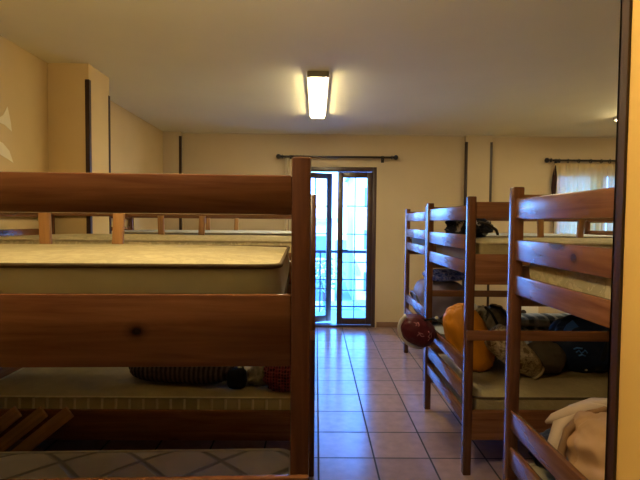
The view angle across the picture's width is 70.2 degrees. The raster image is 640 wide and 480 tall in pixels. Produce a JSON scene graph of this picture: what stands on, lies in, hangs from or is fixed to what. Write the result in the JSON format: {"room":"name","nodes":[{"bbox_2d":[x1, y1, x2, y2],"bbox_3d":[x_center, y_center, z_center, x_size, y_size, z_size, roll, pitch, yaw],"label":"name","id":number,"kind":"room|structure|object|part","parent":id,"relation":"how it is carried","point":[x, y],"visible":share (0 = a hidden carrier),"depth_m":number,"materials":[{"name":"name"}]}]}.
{"room":"hostel dormitory","nodes":[
{"label":"hostel dormitory","id":0,"kind":"room"},
{"bbox_2d":[47,63,108,233],"bbox_3d":[-1.895,-0.034,3.616,0.308,2.590,0.340,0,2,0],"label":"pillar","id":1,"kind":"structure","parent":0,"point":[65,81],"depth_m":3.42,"materials":[{"name":"beige paint"}]},
{"bbox_2d":[85,79,92,233],"bbox_3d":[-1.751,0.034,3.460,0.031,2.470,0.031,0,2,0],"label":"trim","id":2,"kind":"structure","parent":1,"relation":"attached to","point":[88,130],"depth_m":3.42,"materials":[{"name":"brown wood"}]},
{"bbox_2d":[108,95,110,233],"bbox_3d":[-1.751,0.036,3.782,0.025,2.440,0.025,0,2,0],"label":"trim","id":3,"kind":"structure","parent":1,"relation":"attached to","point":[108,95],"depth_m":3.74,"materials":[{"name":"brown wood"}]},
{"bbox_2d":[0,35,162,229],"bbox_3d":[-2.139,0.015,2.320,0.200,2.590,8.070,0,2,0],"label":"wall","id":4,"kind":"structure","parent":0,"point":[136,144],"depth_m":3.27,"materials":[{"name":"beige paint"}]},
{"bbox_2d":[0,107,12,162],"bbox_3d":[-2.036,-0.687,2.888,0.002,0.360,0.260,0,2,0],"label":"wall decoration","id":5,"kind":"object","parent":4,"relation":"attached to","point":[5,118],"depth_m":2.95,"materials":[{"name":"paint"}]},
{"bbox_2d":[163,131,182,229],"bbox_3d":[-1.951,-0.130,6.053,0.238,2.590,0.100,0,2,0],"label":"pillar corner","id":6,"kind":"structure","parent":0,"point":[170,138],"depth_m":5.97,"materials":[{"name":"beige paint"}]},
{"bbox_2d":[4,327,534,479],"bbox_3d":[1.334,1.417,2.304,7.168,0.150,7.870,0,2,0],"label":"floor","id":7,"kind":"structure","parent":0,"point":[372,422],"depth_m":3.13,"materials":[{"name":"tile"}]},
{"bbox_2d":[0,157,310,479],"bbox_3d":[-1.046,0.568,1.496,2.000,1.570,0.968,0,2,-3],"label":"bunk bed","id":8,"kind":"object","parent":7,"relation":"on","point":[38,330],"visible":0.7,"depth_m":1.05,"materials":[{"name":"brown wood"}]},
{"bbox_2d":[0,406,47,451],"bbox_3d":[-1.719,1.109,2.452,0.483,0.412,0.027,0,2,-6],"label":"bed slat","id":9,"kind":"object","parent":8,"relation":"attached to","point":[39,414],"visible":1,"depth_m":2.45,"materials":[{"name":"brown wood"}]},
{"bbox_2d":[10,407,73,451],"bbox_3d":[-1.579,1.110,2.453,0.483,0.412,0.027,0,2,-6],"label":"bed slat","id":10,"kind":"object","parent":8,"relation":"attached to","point":[65,414],"visible":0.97,"depth_m":2.45,"materials":[{"name":"brown wood"}]},
{"bbox_2d":[0,244,289,293],"bbox_3d":[-1.057,0.103,1.486,1.897,0.159,0.877,0,2,-3],"label":"mattress","id":11,"kind":"object","parent":8,"relation":"on","point":[24,268],"visible":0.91,"depth_m":1.09,"materials":[{"name":"plain cream fabric"}]},
{"bbox_2d":[0,448,289,478],"bbox_3d":[-1.050,0.986,1.521,1.897,0.152,0.877,0,2,-3],"label":"mattress","id":12,"kind":"object","parent":8,"relation":"on","point":[257,461],"visible":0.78,"depth_m":1.85,"materials":[{"name":"grey fabric"}]},
{"bbox_3d":[-1.060,-0.159,1.933,1.910,0.092,0.022,0,2,-3],"label":"guard rail","id":13,"kind":"part","parent":8,"relation":"part of","materials":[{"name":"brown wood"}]},
{"bbox_3d":[-1.020,-0.111,1.021,1.910,0.092,0.022,0,2,-3],"label":"guard rail","id":14,"kind":"part","parent":8,"relation":"part of","materials":[{"name":"brown wood"}]},
{"bbox_3d":[-0.050,0.592,1.095,0.045,1.570,0.045,0,2,-3],"label":"post","id":15,"kind":"part","parent":8,"relation":"part of","materials":[{"name":"brown wood"}]},
{"bbox_2d":[0,194,315,476],"bbox_3d":[-1.030,0.510,2.960,2.000,1.570,0.968,0,2,0],"label":"bunk bed","id":16,"kind":"object","parent":7,"relation":"on","point":[86,424],"visible":0.31,"depth_m":2.52,"materials":[{"name":"brown wood"}]},
{"bbox_3d":[-2.015,0.829,2.973,0.022,0.085,0.860,0,2,0],"label":"rail","id":17,"kind":"part","parent":16,"relation":"part of","materials":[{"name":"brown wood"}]},
{"bbox_2d":[0,406,21,432],"bbox_3d":[-1.831,1.086,2.453,0.428,0.367,0.027,0,2,-6],"label":"bed slat","id":18,"kind":"object","parent":16,"relation":"attached to","point":[13,414],"visible":1,"depth_m":2.46,"materials":[{"name":"brown wood"}]},
{"bbox_3d":[-2.006,-0.193,2.933,0.022,0.084,0.860,0,2,0],"label":"rail","id":19,"kind":"part","parent":16,"relation":"part of","materials":[{"name":"brown wood"}]},
{"bbox_3d":[-2.008,-0.027,2.939,0.022,0.084,0.860,0,2,0],"label":"rail","id":20,"kind":"part","parent":16,"relation":"part of","materials":[{"name":"brown wood"}]},
{"bbox_3d":[-2.011,0.484,3.412,0.045,1.570,0.045,0,2,0],"label":"post","id":21,"kind":"part","parent":16,"relation":"part of","materials":[{"name":"brown wood"}]},
{"bbox_2d":[0,366,289,409],"bbox_3d":[-1.034,0.926,2.985,1.897,0.157,0.877,0,2,0],"label":"mattress","id":22,"kind":"object","parent":16,"relation":"on","point":[46,387],"visible":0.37,"depth_m":2.60,"materials":[{"name":"beige fabric"}]},
{"bbox_2d":[129,367,237,384],"bbox_3d":[-0.831,0.773,2.767,0.671,0.165,0.243,1,2,8],"label":"rolled blanket","id":23,"kind":"object","parent":22,"relation":"on","point":[179,375],"visible":0.48,"depth_m":2.65,"materials":[{"name":"black fabric"}]},
{"bbox_2d":[227,366,246,388],"bbox_3d":[-0.485,0.785,2.659,0.111,0.156,0.081,0,2,0],"label":"pouch","id":24,"kind":"object","parent":22,"relation":"on","point":[236,377],"visible":0.98,"depth_m":2.62,"materials":[{"name":"black fabric"}]},
{"bbox_2d":[246,366,266,385],"bbox_3d":[-0.368,0.801,2.731,0.168,0.122,0.155,-1,3,-34],"label":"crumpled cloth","id":25,"kind":"object","parent":22,"relation":"on","point":[255,374],"visible":0.66,"depth_m":2.68,"materials":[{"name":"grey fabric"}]},
{"bbox_2d":[263,364,290,391],"bbox_3d":[-0.214,0.772,2.690,0.245,0.187,0.253,0,2,0],"label":"checked shirt","id":26,"kind":"object","parent":22,"relation":"on","point":[276,378],"visible":0.45,"depth_m":2.59,"materials":[{"name":"red fabric"}]},
{"bbox_2d":[0,234,290,252],"bbox_3d":[-1.026,0.047,2.951,1.897,0.156,0.877,0,2,0],"label":"mattress","id":27,"kind":"object","parent":16,"relation":"on","point":[56,238],"visible":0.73,"depth_m":2.52,"materials":[{"name":"beige fabric"}]},
{"bbox_3d":[-1.020,-0.181,2.484,1.910,0.092,0.022,0,2,0],"label":"guard rail","id":28,"kind":"part","parent":16,"relation":"part of","materials":[{"name":"brown wood"}]},
{"bbox_3d":[-1.028,-0.216,3.398,1.910,0.092,0.022,0,2,0],"label":"guard rail","id":29,"kind":"part","parent":16,"relation":"part of","materials":[{"name":"brown wood"}]},
{"bbox_3d":[-0.049,0.536,2.525,0.045,1.570,0.045,0,2,0],"label":"post","id":30,"kind":"part","parent":16,"relation":"part of","materials":[{"name":"brown wood"}]},
{"bbox_2d":[111,217,290,230],"bbox_3d":[-1.048,0.452,4.449,2.000,1.570,0.968,0,2,0],"label":"bunk bed","id":31,"kind":"object","parent":7,"relation":"on","point":[130,219],"visible":0.02,"depth_m":4.86,"materials":[{"name":"brown wood"}]},
{"bbox_3d":[-2.029,0.425,4.901,0.045,1.570,0.045,0,2,0],"label":"post","id":32,"kind":"part","parent":31,"relation":"part of","materials":[{"name":"brown wood"}]},
{"bbox_2d":[111,230,290,235],"bbox_3d":[-1.044,-0.014,4.439,1.897,0.162,0.877,0,2,0],"label":"mattress","id":33,"kind":"object","parent":31,"relation":"on","point":[167,232],"visible":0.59,"depth_m":4.04,"materials":[{"name":"beige fabric"}]},
{"bbox_3d":[-1.045,-0.275,4.886,1.910,0.092,0.022,0,2,0],"label":"guard rail","id":34,"kind":"part","parent":31,"relation":"part of","materials":[{"name":"brown wood"}]},
{"bbox_3d":[-1.038,-0.239,3.973,1.910,0.092,0.022,0,2,0],"label":"guard rail","id":35,"kind":"part","parent":31,"relation":"part of","materials":[{"name":"brown wood"}]},
{"bbox_2d":[403,206,612,380],"bbox_3d":[1.929,0.475,4.505,2.000,1.570,0.968,0,2,0],"label":"bunk bed","id":36,"kind":"object","parent":7,"relation":"on","point":[410,248],"visible":0.12,"depth_m":4.46,"materials":[{"name":"brown wood"}]},
{"bbox_3d":[0.948,0.449,4.957,0.045,1.570,0.045,0,2,0],"label":"post","id":37,"kind":"part","parent":36,"relation":"part of","materials":[{"name":"brown wood"}]},
{"bbox_3d":[0.944,0.794,4.518,0.022,0.085,0.860,0,2,0],"label":"rail","id":38,"kind":"part","parent":36,"relation":"part of","materials":[{"name":"brown wood"}]},
{"bbox_3d":[0.945,0.639,4.512,0.022,0.085,0.860,0,2,0],"label":"rail","id":39,"kind":"part","parent":36,"relation":"part of","materials":[{"name":"brown wood"}]},
{"bbox_3d":[0.950,0.079,4.490,0.022,0.077,0.860,0,2,0],"label":"rail","id":40,"kind":"part","parent":36,"relation":"part of","materials":[{"name":"brown wood"}]},
{"bbox_3d":[0.952,-0.062,4.484,0.022,0.084,0.860,0,2,0],"label":"rail","id":41,"kind":"part","parent":36,"relation":"part of","materials":[{"name":"brown wood"}]},
{"bbox_3d":[0.953,-0.228,4.478,0.022,0.084,0.860,0,2,0],"label":"rail","id":42,"kind":"part","parent":36,"relation":"part of","materials":[{"name":"brown wood"}]},
{"bbox_3d":[0.955,0.485,4.053,0.045,1.570,0.045,0,2,0],"label":"post","id":43,"kind":"part","parent":36,"relation":"part of","materials":[{"name":"brown wood"}]},
{"bbox_2d":[432,322,445,338],"bbox_3d":[1.925,0.894,4.530,1.897,0.152,0.877,0,2,0],"label":"mattress","id":44,"kind":"object","parent":36,"relation":"on","point":[438,327],"visible":0.06,"depth_m":4.27,"materials":[{"name":"beige fabric"}]},
{"bbox_2d":[410,278,464,321],"bbox_3d":[1.175,0.599,4.587,0.506,0.406,0.525,0,2,0],"label":"bag","id":45,"kind":"object","parent":44,"relation":"on","point":[439,304],"visible":0.47,"depth_m":4.36,"materials":[{"name":"grey fabric"}]},
{"bbox_3d":[0.948,0.557,4.583,0.053,0.097,0.322,0,2,0],"label":"carry handle","id":46,"kind":"part","parent":45,"relation":"part of","materials":[{"name":"grey fabric"}]},
{"bbox_2d":[422,269,464,281],"bbox_3d":[1.234,0.343,4.528,0.410,0.113,0.446,0,2,0],"label":"pillow","id":47,"kind":"object","parent":45,"relation":"on","point":[441,275],"visible":0.81,"depth_m":4.35,"materials":[{"name":"blue fabric"}]},
{"bbox_3d":[1.931,-0.251,4.942,1.910,0.092,0.022,0,2,0],"label":"guard rail","id":48,"kind":"part","parent":36,"relation":"part of","materials":[{"name":"brown wood"}]},
{"bbox_2d":[412,232,612,245],"bbox_3d":[1.933,0.012,4.495,1.897,0.156,0.877,0,2,0],"label":"mattress","id":49,"kind":"object","parent":36,"relation":"on","point":[550,235],"visible":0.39,"depth_m":4.15,"materials":[{"name":"beige fabric"}]},
{"bbox_3d":[1.939,-0.215,4.029,1.910,0.092,0.022,0,2,0],"label":"guard rail","id":50,"kind":"part","parent":36,"relation":"part of","materials":[{"name":"brown wood"}]},
{"bbox_3d":[2.902,0.465,4.974,0.045,1.570,0.045,0,2,0],"label":"post","id":51,"kind":"part","parent":36,"relation":"part of","materials":[{"name":"brown wood"}]},
{"bbox_3d":[2.915,-0.045,4.501,0.022,0.084,0.860,0,2,0],"label":"rail","id":52,"kind":"part","parent":36,"relation":"part of","materials":[{"name":"brown wood"}]},
{"bbox_3d":[2.917,-0.211,4.495,0.022,0.084,0.860,0,2,0],"label":"rail","id":53,"kind":"part","parent":36,"relation":"part of","materials":[{"name":"brown wood"}]},
{"bbox_2d":[423,196,612,474],"bbox_3d":[1.808,0.533,3.005,2.000,1.570,0.968,0,2,0],"label":"bunk bed","id":54,"kind":"object","parent":7,"relation":"on","point":[479,269],"visible":0.44,"depth_m":2.56,"materials":[{"name":"brown wood"}]},
{"bbox_2d":[397,314,442,348],"bbox_3d":[0.775,0.621,3.215,0.442,0.319,0.273,2,2,25],"label":"helmet","id":55,"kind":"object","parent":54,"relation":"hanging from","point":[416,331],"visible":0.98,"depth_m":3.16,"materials":[{"name":"red plastic"}]},
{"bbox_3d":[0.826,0.507,3.457,0.045,1.570,0.045,0,2,0],"label":"post","id":56,"kind":"part","parent":54,"relation":"part of","materials":[{"name":"brown wood"}]},
{"bbox_3d":[0.821,0.989,3.023,0.022,0.070,0.860,0,2,0],"label":"rail","id":57,"kind":"part","parent":54,"relation":"part of","materials":[{"name":"brown wood"}]},
{"bbox_3d":[0.823,0.852,3.018,0.022,0.085,0.860,0,2,0],"label":"rail","id":58,"kind":"part","parent":54,"relation":"part of","materials":[{"name":"brown wood"}]},
{"bbox_3d":[0.829,0.137,2.990,0.022,0.077,0.860,0,2,0],"label":"rail","id":59,"kind":"part","parent":54,"relation":"part of","materials":[{"name":"brown wood"}]},
{"bbox_3d":[0.830,-0.004,2.984,0.022,0.084,0.860,0,2,0],"label":"rail","id":60,"kind":"part","parent":54,"relation":"part of","materials":[{"name":"brown wood"}]},
{"bbox_3d":[0.832,-0.170,2.978,0.022,0.084,0.860,0,2,0],"label":"rail","id":61,"kind":"part","parent":54,"relation":"part of","materials":[{"name":"brown wood"}]},
{"bbox_3d":[0.824,0.697,3.012,0.022,0.085,0.860,0,2,0],"label":"rail","id":62,"kind":"part","parent":54,"relation":"part of","materials":[{"name":"brown wood"}]},
{"bbox_3d":[0.834,0.542,2.553,0.045,1.570,0.045,0,2,0],"label":"post","id":63,"kind":"part","parent":54,"relation":"part of","materials":[{"name":"brown wood"}]},
{"bbox_2d":[434,353,607,409],"bbox_3d":[1.804,0.948,3.030,1.897,0.158,0.877,0,2,0],"label":"mattress","id":64,"kind":"object","parent":54,"relation":"on","point":[565,388],"visible":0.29,"depth_m":2.73,"materials":[{"name":"beige fabric"}]},
{"bbox_2d":[443,303,494,371],"bbox_3d":[0.991,0.638,3.022,0.356,0.448,0.259,0,2,0],"label":"sleeping bag","id":65,"kind":"object","parent":64,"relation":"on","point":[453,317],"visible":0.56,"depth_m":2.94,"materials":[{"name":"orange fabric"}]},
{"bbox_2d":[476,304,506,360],"bbox_3d":[1.203,0.649,3.216,0.324,0.415,0.255,0,2,0],"label":"daypack","id":66,"kind":"object","parent":64,"relation":"on","point":[492,315],"visible":0.29,"depth_m":3.12,"materials":[{"name":"green fabric"}]},
{"bbox_2d":[484,324,544,378],"bbox_3d":[1.235,0.709,2.908,0.365,0.339,0.211,0,2,0],"label":"rolled mat","id":67,"kind":"object","parent":64,"relation":"on","point":[530,364],"visible":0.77,"depth_m":2.83,"materials":[{"name":"fabric"},{"name":"foam"}]},
{"bbox_2d":[521,313,570,343],"bbox_3d":[1.720,0.700,3.303,0.773,0.322,0.251,0,2,0],"label":"folded blanket","id":68,"kind":"object","parent":64,"relation":"on","point":[529,321],"visible":0.08,"depth_m":3.21,"materials":[{"name":"fabric"}]},
{"bbox_2d":[527,341,566,374],"bbox_3d":[1.468,0.760,2.974,0.266,0.215,0.172,0,2,0],"label":"pillow","id":69,"kind":"object","parent":64,"relation":"on","point":[551,355],"visible":0.59,"depth_m":2.91,"materials":[{"name":"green fabric"}]},
{"bbox_2d":[548,315,609,372],"bbox_3d":[1.773,0.682,3.035,0.503,0.373,0.299,0,2,0],"label":"duffel bag","id":70,"kind":"object","parent":64,"relation":"on","point":[582,356],"visible":0.46,"depth_m":2.92,"materials":[{"name":"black fabric"}]},
{"bbox_3d":[1.810,-0.194,3.442,1.910,0.092,0.022,0,2,0],"label":"guard rail","id":71,"kind":"part","parent":54,"relation":"part of","materials":[{"name":"brown wood"}]},
{"bbox_2d":[436,237,612,258],"bbox_3d":[1.811,0.070,2.995,1.897,0.156,0.877,0,2,0],"label":"mattress","id":72,"kind":"object","parent":54,"relation":"on","point":[484,245],"visible":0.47,"depth_m":2.68,"materials":[{"name":"beige fabric"}]},
{"bbox_2d":[444,218,498,236],"bbox_3d":[1.020,-0.103,3.107,0.344,0.160,0.289,0,2,0],"label":"clothes","id":73,"kind":"object","parent":72,"relation":"on","point":[483,226],"visible":0.59,"depth_m":3.01,"materials":[{"name":"black fabric"}]},
{"bbox_3d":[1.817,-0.158,2.529,1.910,0.092,0.022,0,2,0],"label":"guard rail","id":74,"kind":"part","parent":54,"relation":"part of","materials":[{"name":"brown wood"}]},
{"bbox_2d":[503,187,613,479],"bbox_3d":[1.780,0.595,1.435,2.000,1.570,0.968,0,2,0],"label":"bunk bed","id":75,"kind":"object","parent":7,"relation":"on","point":[522,290],"visible":0.85,"depth_m":1.62,"materials":[{"name":"brown wood"}]},
{"bbox_3d":[0.798,0.568,1.888,0.045,1.570,0.045,0,2,0],"label":"post","id":76,"kind":"part","parent":75,"relation":"part of","materials":[{"name":"brown wood"}]},
{"bbox_3d":[0.795,0.913,1.449,0.022,0.085,0.860,0,2,0],"label":"rail","id":77,"kind":"part","parent":75,"relation":"part of","materials":[{"name":"brown wood"}]},
{"bbox_3d":[1.782,-0.132,1.873,1.910,0.092,0.022,0,2,0],"label":"guard rail","id":78,"kind":"part","parent":75,"relation":"part of","materials":[{"name":"brown wood"}]},
{"bbox_2d":[529,463,554,479],"bbox_3d":[1.776,1.013,1.461,1.897,0.152,0.877,0,2,0],"label":"mattress","id":79,"kind":"object","parent":75,"relation":"on","point":[544,474],"visible":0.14,"depth_m":1.82,"materials":[{"name":"beige fabric"}]},
{"bbox_2d":[528,428,550,470],"bbox_3d":[1.057,0.828,1.808,0.447,0.166,0.187,0,2,0],"label":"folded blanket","id":80,"kind":"object","parent":79,"relation":"on","point":[545,434],"visible":0.08,"depth_m":1.80,"materials":[{"name":"fabric"}]},
{"bbox_2d":[545,398,606,479],"bbox_3d":[1.042,0.764,1.418,0.449,0.392,0.623,0,2,0],"label":"jacket","id":81,"kind":"object","parent":79,"relation":"on","point":[578,429],"visible":0.49,"depth_m":1.52,"materials":[{"name":"beige fabric"}]},
{"bbox_3d":[0.796,0.758,1.443,0.022,0.085,0.860,0,2,0],"label":"rail","id":82,"kind":"part","parent":75,"relation":"part of","materials":[{"name":"brown wood"}]},
{"bbox_3d":[0.801,0.198,1.421,0.022,0.077,0.860,0,2,0],"label":"rail","id":83,"kind":"part","parent":75,"relation":"part of","materials":[{"name":"brown wood"}]},
{"bbox_3d":[0.802,0.058,1.415,0.022,0.084,0.860,0,2,0],"label":"rail","id":84,"kind":"part","parent":75,"relation":"part of","materials":[{"name":"brown wood"}]},
{"bbox_3d":[0.804,-0.108,1.409,0.022,0.084,0.860,0,2,0],"label":"rail","id":85,"kind":"part","parent":75,"relation":"part of","materials":[{"name":"brown wood"}]},
{"bbox_2d":[529,263,610,298],"bbox_3d":[1.784,0.131,1.426,1.897,0.156,0.877,0,2,0],"label":"mattress","id":86,"kind":"object","parent":75,"relation":"on","point":[586,283],"visible":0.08,"depth_m":1.50,"materials":[{"name":"beige fabric"}]},
{"bbox_2d":[0,0,620,136],"bbox_3d":[1.357,-1.324,2.296,7.168,0.150,8.070,0,2,0],"label":"ceiling","id":87,"kind":"structure","parent":0,"point":[546,68],"depth_m":3.26,"materials":[{"name":"paint"}]},
{"bbox_2d":[307,71,328,118],"bbox_3d":[-0.021,-1.310,4.237,0.176,0.056,1.430,0,2,0],"label":"ceiling light","id":88,"kind":"object","parent":87,"relation":"attached to","point":[317,81],"visible":1,"depth_m":3.96,"materials":[{"name":"white paint"}]},
{"bbox_2d":[309,77,326,117],"bbox_3d":[-0.021,-1.298,4.237,0.136,0.022,1.360,0,2,0],"label":"diffuser","id":89,"kind":"object","parent":88,"relation":"attached to","point":[317,85],"depth_m":4.09,"materials":[{"name":"white plastic"}]},
{"bbox_2d":[183,134,615,326],"bbox_3d":[1.312,-0.109,6.257,6.768,2.590,0.250,0,2,0],"label":"wall","id":90,"kind":"structure","parent":0,"point":[426,170],"depth_m":6.10,"materials":[{"name":"beige paint"}]},
{"bbox_2d":[179,136,181,229],"bbox_3d":[-1.842,-0.097,6.016,0.031,2.530,0.031,0,2,0],"label":"trim","id":91,"kind":"structure","parent":90,"relation":"attached to","point":[180,137],"depth_m":5.97,"materials":[{"name":"brown wood"}]},
{"bbox_2d":[276,154,397,162],"bbox_3d":[0.227,-1.082,6.022,1.610,0.094,0.124,0,2,0],"label":"curtain rod","id":92,"kind":"object","parent":90,"relation":"attached to","point":[278,156],"visible":0.76,"depth_m":5.98,"materials":[{"name":"black metal"}]},
{"bbox_2d":[284,157,292,230],"bbox_3d":[-0.396,-0.018,6.035,0.158,2.155,0.048,0,2,0],"label":"curtain","id":93,"kind":"object","parent":92,"relation":"hanging from","point":[288,162],"visible":0.09,"depth_m":6.01,"materials":[{"name":"beige fabric"}]},
{"bbox_3d":[0.227,-1.094,5.994,1.420,0.028,0.028,0,2,0],"label":"rod","id":94,"kind":"part","parent":92,"relation":"part of","materials":[{"name":"black metal"}]},
{"bbox_2d":[311,167,376,327],"bbox_3d":[0.203,0.097,6.239,1.097,2.160,0.294,0,2,0],"label":"door","id":95,"kind":"structure","parent":90,"relation":"in","point":[370,173],"depth_m":6.16,"materials":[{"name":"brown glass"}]},
{"bbox_3d":[0.317,0.163,6.121,0.126,0.180,0.052,0,2,0],"label":"handle","id":96,"kind":"part","parent":95,"relation":"part of","materials":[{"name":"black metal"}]},
{"bbox_2d":[376,322,397,327],"bbox_3d":[1.303,1.152,6.175,6.768,0.075,0.012,0,2,0],"label":"baseboard","id":97,"kind":"structure","parent":90,"relation":"attached to","point":[378,324],"depth_m":6.17,"materials":[{"name":"ceramic"}]},
{"bbox_2d":[183,133,615,137],"bbox_3d":[1.444,-1.390,6.076,6.530,0.014,0.012,0,2,0],"label":"trim","id":98,"kind":"structure","parent":90,"relation":"attached to","point":[183,133],"depth_m":6.07,"materials":[{"name":"paint"}]},
{"bbox_2d":[462,142,467,288],"bbox_3d":[1.938,-0.053,6.100,0.031,2.500,0.031,0,2,0],"label":"trim","id":99,"kind":"structure","parent":90,"relation":"attached to","point":[466,143],"depth_m":6.06,"materials":[{"name":"brown wood"}]},
{"bbox_2d":[487,142,492,305],"bbox_3d":[2.267,-0.050,6.103,0.031,2.500,0.031,0,2,0],"label":"trim","id":100,"kind":"structure","parent":90,"relation":"attached to","point":[491,143],"depth_m":6.06,"materials":[{"name":"brown wood"}]},
{"bbox_2d":[521,306,538,312],"bbox_3d":[2.799,0.969,6.136,0.280,0.150,0.078,0,2,0],"label":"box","id":101,"kind":"object","parent":90,"relation":"attached to","point":[524,309],"visible":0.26,"depth_m":6.11,"materials":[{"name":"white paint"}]},
{"bbox_2d":[544,158,614,164],"bbox_3d":[3.786,-1.038,6.054,1.630,0.094,0.124,0,2,0],"label":"curtain rod","id":102,"kind":"object","parent":90,"relation":"attached to","point":[546,160],"visible":0.8,"depth_m":6.01,"materials":[{"name":"black metal"}]},
{"bbox_2d":[551,165,556,232],"bbox_3d":[3.116,-0.492,6.071,0.066,1.000,0.069,0,2,0],"label":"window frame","id":103,"kind":"structure","parent":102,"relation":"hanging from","point":[554,177],"depth_m":6.04,"materials":[{"name":"wood"}]},
{"bbox_2d":[552,163,607,233],"bbox_3d":[3.456,-0.351,6.055,0.716,1.327,0.059,0,2,0],"label":"curtain","id":104,"kind":"object","parent":102,"relation":"hanging from","point":[571,177],"visible":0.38,"depth_m":6.04,"materials":[{"name":"white fabric"}]},
{"bbox_3d":[3.787,-1.049,6.025,1.440,0.028,0.028,0,2,0],"label":"rod","id":105,"kind":"part","parent":102,"relation":"part of","materials":[{"name":"black metal"}]},
{"bbox_2d":[606,164,614,230],"bbox_3d":[4.130,-0.346,6.060,0.645,1.327,0.059,0,2,0],"label":"curtain","id":106,"kind":"object","parent":102,"relation":"hanging from","point":[611,167],"visible":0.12,"depth_m":6.05,"materials":[{"name":"white fabric"}]},
{"bbox_2d":[464,135,491,305],"bbox_3d":[2.103,-0.097,6.114,0.350,2.590,0.050,0,2,0],"label":"pillar","id":107,"kind":"structure","parent":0,"point":[478,172],"depth_m":6.06,"materials":[{"name":"beige paint"}]},
{"bbox_2d":[616,0,639,479],"bbox_3d":[1.359,0.110,0.696,6.768,2.590,0.240,0,2,0],"label":"wall","id":108,"kind":"structure","parent":0,"point":[628,433],"depth_m":0.77,"materials":[{"name":"yellow paint"}]},
{"bbox_2d":[604,0,632,479],"bbox_3d":[0.532,0.098,0.802,0.023,2.590,0.023,0,2,0],"label":"trim","id":109,"kind":"structure","parent":108,"relation":"attached to","point":[626,5],"depth_m":0.80,"materials":[{"name":"brown wood"}]},
{"label":"outside","id":110,"kind":"structure","parent":0,"visible":0},
{"bbox_2d":[334,240,365,305],"bbox_3d":[-0.576,2.207,63.934,120.000,0.200,112.400,0,2,0],"label":"ground","id":111,"kind":"structure","parent":110,"point":[346,296],"depth_m":33.30,"materials":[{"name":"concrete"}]},
{"bbox_2d":[315,218,336,307],"bbox_3d":[-2.995,1.108,27.040,7.900,4.850,6.400,0,2,0],"label":"apartment building","id":112,"kind":"structure","parent":111,"relation":"on","point":[320,222],"depth_m":24.00,"materials":[{"name":"concrete"}]},
{"bbox_3d":[-0.170,2.660,24.060,0.900,1.140,0.015,0,2,0],"label":"pane","id":113,"kind":"part","parent":112,"relation":"part of","materials":[{"name":"blue"}]},
{"bbox_3d":[-0.150,0.362,23.970,0.900,1.140,0.015,0,2,0],"label":"pane","id":114,"kind":"part","parent":112,"relation":"part of","materials":[{"name":"blue"}]},
{"bbox_2d":[316,255,345,300],"bbox_3d":[0.191,2.225,19.042,1.794,3.312,1.704,0,2,0],"label":"street tree","id":115,"kind":"object","parent":111,"relation":"on","point":[323,275],"visible":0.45,"depth_m":18.83,"materials":[{"name":"green plant"}]},
{"bbox_2d":[315,301,364,310],"bbox_3d":[0.819,3.209,17.647,4.100,1.445,1.800,0,2,0],"label":"parked car","id":116,"kind":"object","parent":111,"relation":"on","point":[333,303],"visible":0.02,"depth_m":17.59,"materials":[{"name":"blue paint"}]},
{"bbox_2d":[344,178,366,299],"bbox_3d":[6.341,-0.380,30.062,9.200,7.750,6.400,0,2,0],"label":"apartment building","id":117,"kind":"structure","parent":111,"relation":"on","point":[361,183],"depth_m":27.09,"materials":[{"name":"concrete"}]},
{"bbox_3d":[3.043,2.485,27.083,0.900,1.140,0.015,0,2,0],"label":"pane","id":118,"kind":"part","parent":117,"relation":"part of","materials":[{"name":"blue"}]},
{"bbox_3d":[3.065,-0.013,26.985,0.900,1.140,0.015,0,2,0],"label":"pane","id":119,"kind":"part","parent":117,"relation":"part of","materials":[{"name":"blue"}]},
{"bbox_3d":[3.087,-2.511,26.886,0.900,1.140,0.015,0,2,0],"label":"pane","id":120,"kind":"part","parent":117,"relation":"part of","materials":[{"name":"blue"}]},
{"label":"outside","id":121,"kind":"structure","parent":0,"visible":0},
{"bbox_2d":[315,310,364,322],"bbox_3d":[1.679,1.250,6.929,8.500,0.148,0.980,0,2,0],"label":"floor","id":122,"kind":"structure","parent":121,"point":[345,313],"depth_m":7.08,"materials":[{"name":"concrete"}]},
{"bbox_2d":[315,250,365,311],"bbox_3d":[1.681,0.668,7.286,8.500,0.987,0.050,0,2,0],"label":"balcony railing","id":123,"kind":"object","parent":122,"relation":"on","point":[317,251],"visible":0.06,"depth_m":7.26,"materials":[{"name":"metal"}]},
{"bbox_3d":[1.677,1.076,7.302,8.500,0.025,0.024,0,2,0],"label":"rail","id":124,"kind":"part","parent":123,"relation":"part of","materials":[{"name":"metal"}]},
{"bbox_3d":[1.685,0.197,7.268,8.500,0.045,0.050,0,2,0],"label":"rail","id":125,"kind":"part","parent":123,"relation":"part of","materials":[{"name":"metal"}]}
]}

